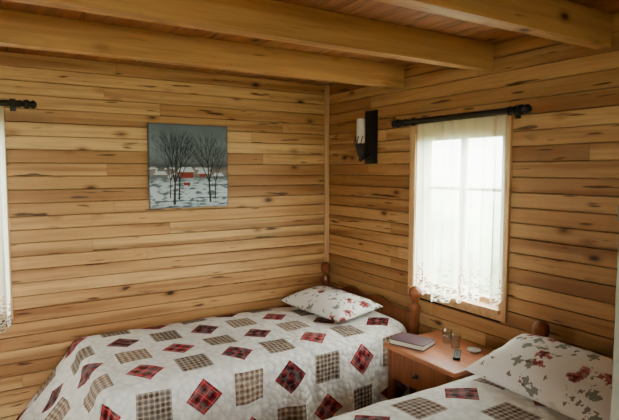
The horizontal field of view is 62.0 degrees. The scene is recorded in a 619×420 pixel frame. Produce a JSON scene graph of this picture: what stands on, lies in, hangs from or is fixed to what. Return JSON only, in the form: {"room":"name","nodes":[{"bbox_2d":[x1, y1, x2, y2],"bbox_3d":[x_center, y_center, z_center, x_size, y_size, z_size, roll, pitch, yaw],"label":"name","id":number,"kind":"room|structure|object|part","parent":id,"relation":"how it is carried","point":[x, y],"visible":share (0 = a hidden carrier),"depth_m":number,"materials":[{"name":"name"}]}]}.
{"room":"cabin bedroom","nodes":[
{"label":"cabin bedroom","id":0,"kind":"room"},
{"bbox_2d":[0,51,324,417],"bbox_3d":[-1.669,0.194,3.183,4.200,2.244,0.120,-3,5,-32],"label":"wall","id":1,"kind":"structure","parent":0,"point":[90,256],"depth_m":3.40,"materials":[{"name":"brown wood"}]},
{"bbox_2d":[3,117,13,320],"bbox_3d":[-1.790,0.033,3.016,0.050,1.243,0.018,-3,5,-32],"label":"window frame","id":2,"kind":"structure","parent":1,"relation":"attached to","point":[10,273],"depth_m":3.04,"materials":[{"name":"brown wood"}]},
{"bbox_2d":[0,414,19,419],"bbox_3d":[-1.638,1.276,3.204,4.140,0.084,0.016,-3,5,-32],"label":"baseboard","id":3,"kind":"structure","parent":1,"relation":"attached to","point":[13,417],"depth_m":3.10,"materials":[{"name":"brown wood"}]},
{"bbox_2d":[0,98,36,110],"bbox_3d":[-2.081,-0.593,2.732,1.122,0.072,0.104,-3,5,-32],"label":"curtain rod","id":4,"kind":"object","parent":1,"relation":"attached to","point":[13,103],"visible":1,"depth_m":2.95,"materials":[{"name":"black metal"}]},
{"bbox_2d":[0,99,10,333],"bbox_3d":[-2.073,0.070,2.759,0.798,1.367,0.053,-3,5,-32],"label":"sheer curtain","id":5,"kind":"object","parent":4,"relation":"hanging from","point":[4,251],"visible":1,"depth_m":2.96,"materials":[{"name":"white fabric"}]},
{"bbox_2d":[147,123,227,208],"bbox_3d":[-0.834,-0.303,3.577,0.563,0.572,0.026,-3,5,-32],"label":"landscape painting","id":6,"kind":"object","parent":1,"relation":"attached to","point":[188,164],"visible":1,"depth_m":3.56,"materials":[{"name":"paint"}]},
{"bbox_2d":[0,0,618,84],"bbox_3d":[-0.465,-0.812,1.164,4.440,0.072,4.680,-3,5,-32],"label":"ceiling","id":7,"kind":"structure","parent":0,"point":[367,9],"depth_m":2.46,"materials":[{"name":"brown wood"}]},
{"bbox_2d":[0,9,403,88],"bbox_3d":[-1.175,-0.792,2.311,4.195,0.140,0.070,-3,5,-32],"label":"ceiling beam","id":8,"kind":"structure","parent":7,"relation":"attached to","point":[17,29],"depth_m":2.60,"materials":[{"name":"brown wood"}]},
{"bbox_2d":[7,0,493,71],"bbox_3d":[-0.801,-0.746,1.712,4.195,0.140,0.070,-3,5,-32],"label":"ceiling beam","id":9,"kind":"structure","parent":7,"relation":"attached to","point":[262,19],"depth_m":2.15,"materials":[{"name":"brown wood"}]},
{"bbox_2d":[375,0,611,49],"bbox_3d":[-0.472,-0.706,1.184,4.195,0.140,0.070,-3,5,-32],"label":"ceiling beam","id":10,"kind":"structure","parent":7,"relation":"attached to","point":[565,21],"depth_m":1.99,"materials":[{"name":"brown wood"}]},
{"bbox_2d":[329,13,618,391],"bbox_3d":[1.369,0.255,2.391,0.120,2.244,4.440,-3,5,-32],"label":"wall","id":11,"kind":"structure","parent":0,"point":[564,224],"depth_m":2.66,"materials":[{"name":"brown wood"}]},
{"bbox_2d":[324,85,328,274],"bbox_3d":[0.140,0.116,4.217,0.030,2.242,0.030,-3,5,-32],"label":"trim","id":12,"kind":"structure","parent":11,"relation":"attached to","point":[326,105],"depth_m":4.18,"materials":[{"name":"brown wood"}]},
{"bbox_2d":[354,110,377,163],"bbox_3d":[0.387,-0.519,3.661,0.144,0.378,0.132,-3,5,-32],"label":"wall sconce","id":13,"kind":"object","parent":11,"relation":"attached to","point":[366,138],"visible":1,"depth_m":3.65,"materials":[{"name":"black metal"}]},
{"bbox_3d":[0.363,-0.553,3.643,0.062,0.184,0.062,-3,5,-32],"label":"lamp shade","id":14,"kind":"part","parent":13,"relation":"part of","materials":[{"name":"white ceramic"}]},
{"bbox_2d":[408,286,499,314],"bbox_3d":[0.866,0.533,3.105,0.077,0.024,0.699,-3,5,-32],"label":"window sill","id":15,"kind":"structure","parent":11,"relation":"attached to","point":[478,305],"depth_m":2.96,"materials":[{"name":"brown wood"}]},
{"bbox_2d":[415,134,497,305],"bbox_3d":[0.905,0.028,3.122,0.120,1.014,0.619,-3,5,-32],"label":"window","id":16,"kind":"structure","parent":11,"relation":"in","point":[482,299],"depth_m":3.15,"materials":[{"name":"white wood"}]},
{"bbox_3d":[0.765,0.011,3.358,0.036,0.983,0.036,-3,5,-32],"label":"sash","id":17,"kind":"part","parent":16,"relation":"part of","materials":[{"name":"white"}]},
{"bbox_3d":[0.924,0.030,3.103,0.031,0.911,0.029,-3,5,-32],"label":"mullion","id":18,"kind":"part","parent":16,"relation":"part of","materials":[{"name":"white"}]},
{"bbox_2d":[408,116,512,322],"bbox_3d":[0.861,0.032,3.064,0.018,1.105,0.763,-3,5,-32],"label":"window frame","id":19,"kind":"structure","parent":11,"relation":"attached to","point":[503,305],"depth_m":2.95,"materials":[{"name":"brown wood"}]},
{"bbox_2d":[391,104,531,127],"bbox_3d":[0.837,-0.533,2.977,0.101,0.072,1.020,-3,5,-32],"label":"curtain rod","id":20,"kind":"object","parent":11,"relation":"attached to","point":[518,110],"visible":1,"depth_m":2.84,"materials":[{"name":"black metal"}]},
{"bbox_2d":[414,108,506,305],"bbox_3d":[0.843,0.010,2.965,0.053,1.118,0.660,-3,5,-32],"label":"sheer curtain","id":21,"kind":"object","parent":20,"relation":"hanging from","point":[461,164],"visible":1,"depth_m":2.93,"materials":[{"name":"white fabric"}]},
{"bbox_3d":[-0.465,1.509,1.343,4.440,0.096,4.680,-3,5,-32],"label":"floor","id":22,"kind":"structure","parent":0,"visible":0},
{"bbox_2d":[321,262,421,393],"bbox_3d":[-0.349,0.897,3.253,1.843,0.833,1.102,-3,5,-32],"label":"bed","id":23,"kind":"object","parent":22,"relation":"on","point":[409,318],"visible":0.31,"depth_m":3.40,"materials":[{"name":"brown wood"}]},
{"bbox_2d":[16,305,409,419],"bbox_3d":[-0.547,1.022,3.038,2.227,0.597,1.288,-3,5,-32],"label":"patchwork quilt","id":24,"kind":"object","parent":23,"relation":"on","point":[288,362],"visible":0.9,"depth_m":2.84,"materials":[{"name":"fabric"}]},
{"bbox_2d":[281,286,382,321],"bbox_3d":[0.140,0.637,3.581,0.370,0.149,0.672,-3,6,-37],"label":"floral pillow","id":25,"kind":"object","parent":24,"relation":"on","point":[326,302],"visible":1,"depth_m":3.43,"materials":[{"name":"fabric"}]},
{"bbox_3d":[0.129,0.828,4.149,0.082,0.833,0.082,-3,5,-32],"label":"post","id":26,"kind":"part","parent":23,"relation":"part of","materials":[{"name":"brown wood"}]},
{"bbox_3d":[0.399,0.784,3.711,0.024,0.412,0.972,-3,5,-32],"label":"headboard","id":27,"kind":"part","parent":23,"relation":"part of","materials":[{"name":"brown wood"}]},
{"bbox_3d":[0.668,0.894,3.286,0.082,0.833,0.082,-3,5,-32],"label":"post","id":28,"kind":"part","parent":23,"relation":"part of","materials":[{"name":"brown wood"}]},
{"bbox_2d":[383,331,491,399],"bbox_3d":[0.741,1.059,2.890,0.439,0.564,0.540,-3,5,-32],"label":"nightstand","id":29,"kind":"object","parent":22,"relation":"on","point":[433,367],"visible":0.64,"depth_m":2.81,"materials":[{"name":"brown wood"}]},
{"bbox_3d":[0.477,1.064,3.002,0.048,0.537,0.048,-3,5,-32],"label":"leg","id":30,"kind":"part","parent":29,"relation":"part of","materials":[{"name":"brown wood"}]},
{"bbox_2d":[389,332,435,351],"bbox_3d":[0.590,0.755,2.957,0.216,0.032,0.156,3,6,38],"label":"book","id":31,"kind":"object","parent":29,"relation":"on","point":[407,340],"visible":1,"depth_m":2.92,"materials":[{"name":"paper"}]},
{"bbox_3d":[0.592,0.898,2.785,0.022,0.158,0.420,-3,5,-32],"label":"drawer","id":32,"kind":"part","parent":29,"relation":"part of","materials":[{"name":"brown wood"}]},
{"bbox_3d":[0.725,1.095,2.606,0.048,0.537,0.048,-3,5,-32],"label":"leg","id":33,"kind":"part","parent":29,"relation":"part of","materials":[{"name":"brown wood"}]},
{"bbox_2d":[450,333,460,348],"bbox_3d":[0.817,0.737,2.885,0.060,0.079,0.060,-3,5,-32],"label":"drinking glass","id":34,"kind":"object","parent":29,"relation":"on","point":[458,333],"visible":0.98,"depth_m":2.88,"materials":[{"name":"clear glass"}]},
{"bbox_2d":[453,349,461,359],"bbox_3d":[0.794,0.776,2.767,0.038,0.018,0.132,2,5,20],"label":"remote control","id":35,"kind":"object","parent":29,"relation":"on","point":[457,353],"visible":1,"depth_m":2.75,"materials":[{"name":"plastic"}]},
{"bbox_2d":[467,347,480,352],"bbox_3d":[0.906,0.773,2.836,0.077,0.014,0.077,-3,5,-32],"label":"saucer","id":36,"kind":"object","parent":29,"relation":"on","point":[471,349],"visible":1,"depth_m":2.84,"materials":[{"name":"white ceramic"}]},
{"bbox_2d":[532,320,549,336],"bbox_3d":[0.596,1.017,1.694,1.891,0.833,0.964,-3,5,-32],"label":"bed","id":37,"kind":"object","parent":22,"relation":"on","point":[540,327],"visible":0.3,"depth_m":2.49,"materials":[{"name":"brown wood"}]},
{"bbox_2d":[326,375,573,419],"bbox_3d":[0.444,1.119,1.681,1.983,0.610,1.098,-3,5,-32],"label":"patchwork quilt","id":38,"kind":"object","parent":37,"relation":"on","point":[474,397],"visible":0.69,"depth_m":2.07,"materials":[{"name":"fabric"}]},
{"bbox_2d":[465,334,612,419],"bbox_3d":[1.065,0.694,2.164,0.394,0.204,0.720,-2,5,-29],"label":"floral pillow","id":39,"kind":"object","parent":38,"relation":"on","point":[576,383],"visible":0.95,"depth_m":2.09,"materials":[{"name":"fabric"}]},
{"bbox_2d":[610,205,618,419],"bbox_3d":[1.121,0.735,1.008,0.958,1.500,0.578,-3,5,-32],"label":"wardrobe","id":40,"kind":"object","parent":22,"relation":"on","point":[614,415],"visible":1,"depth_m":0.96,"materials":[{"name":"beige wood"}]}
]}

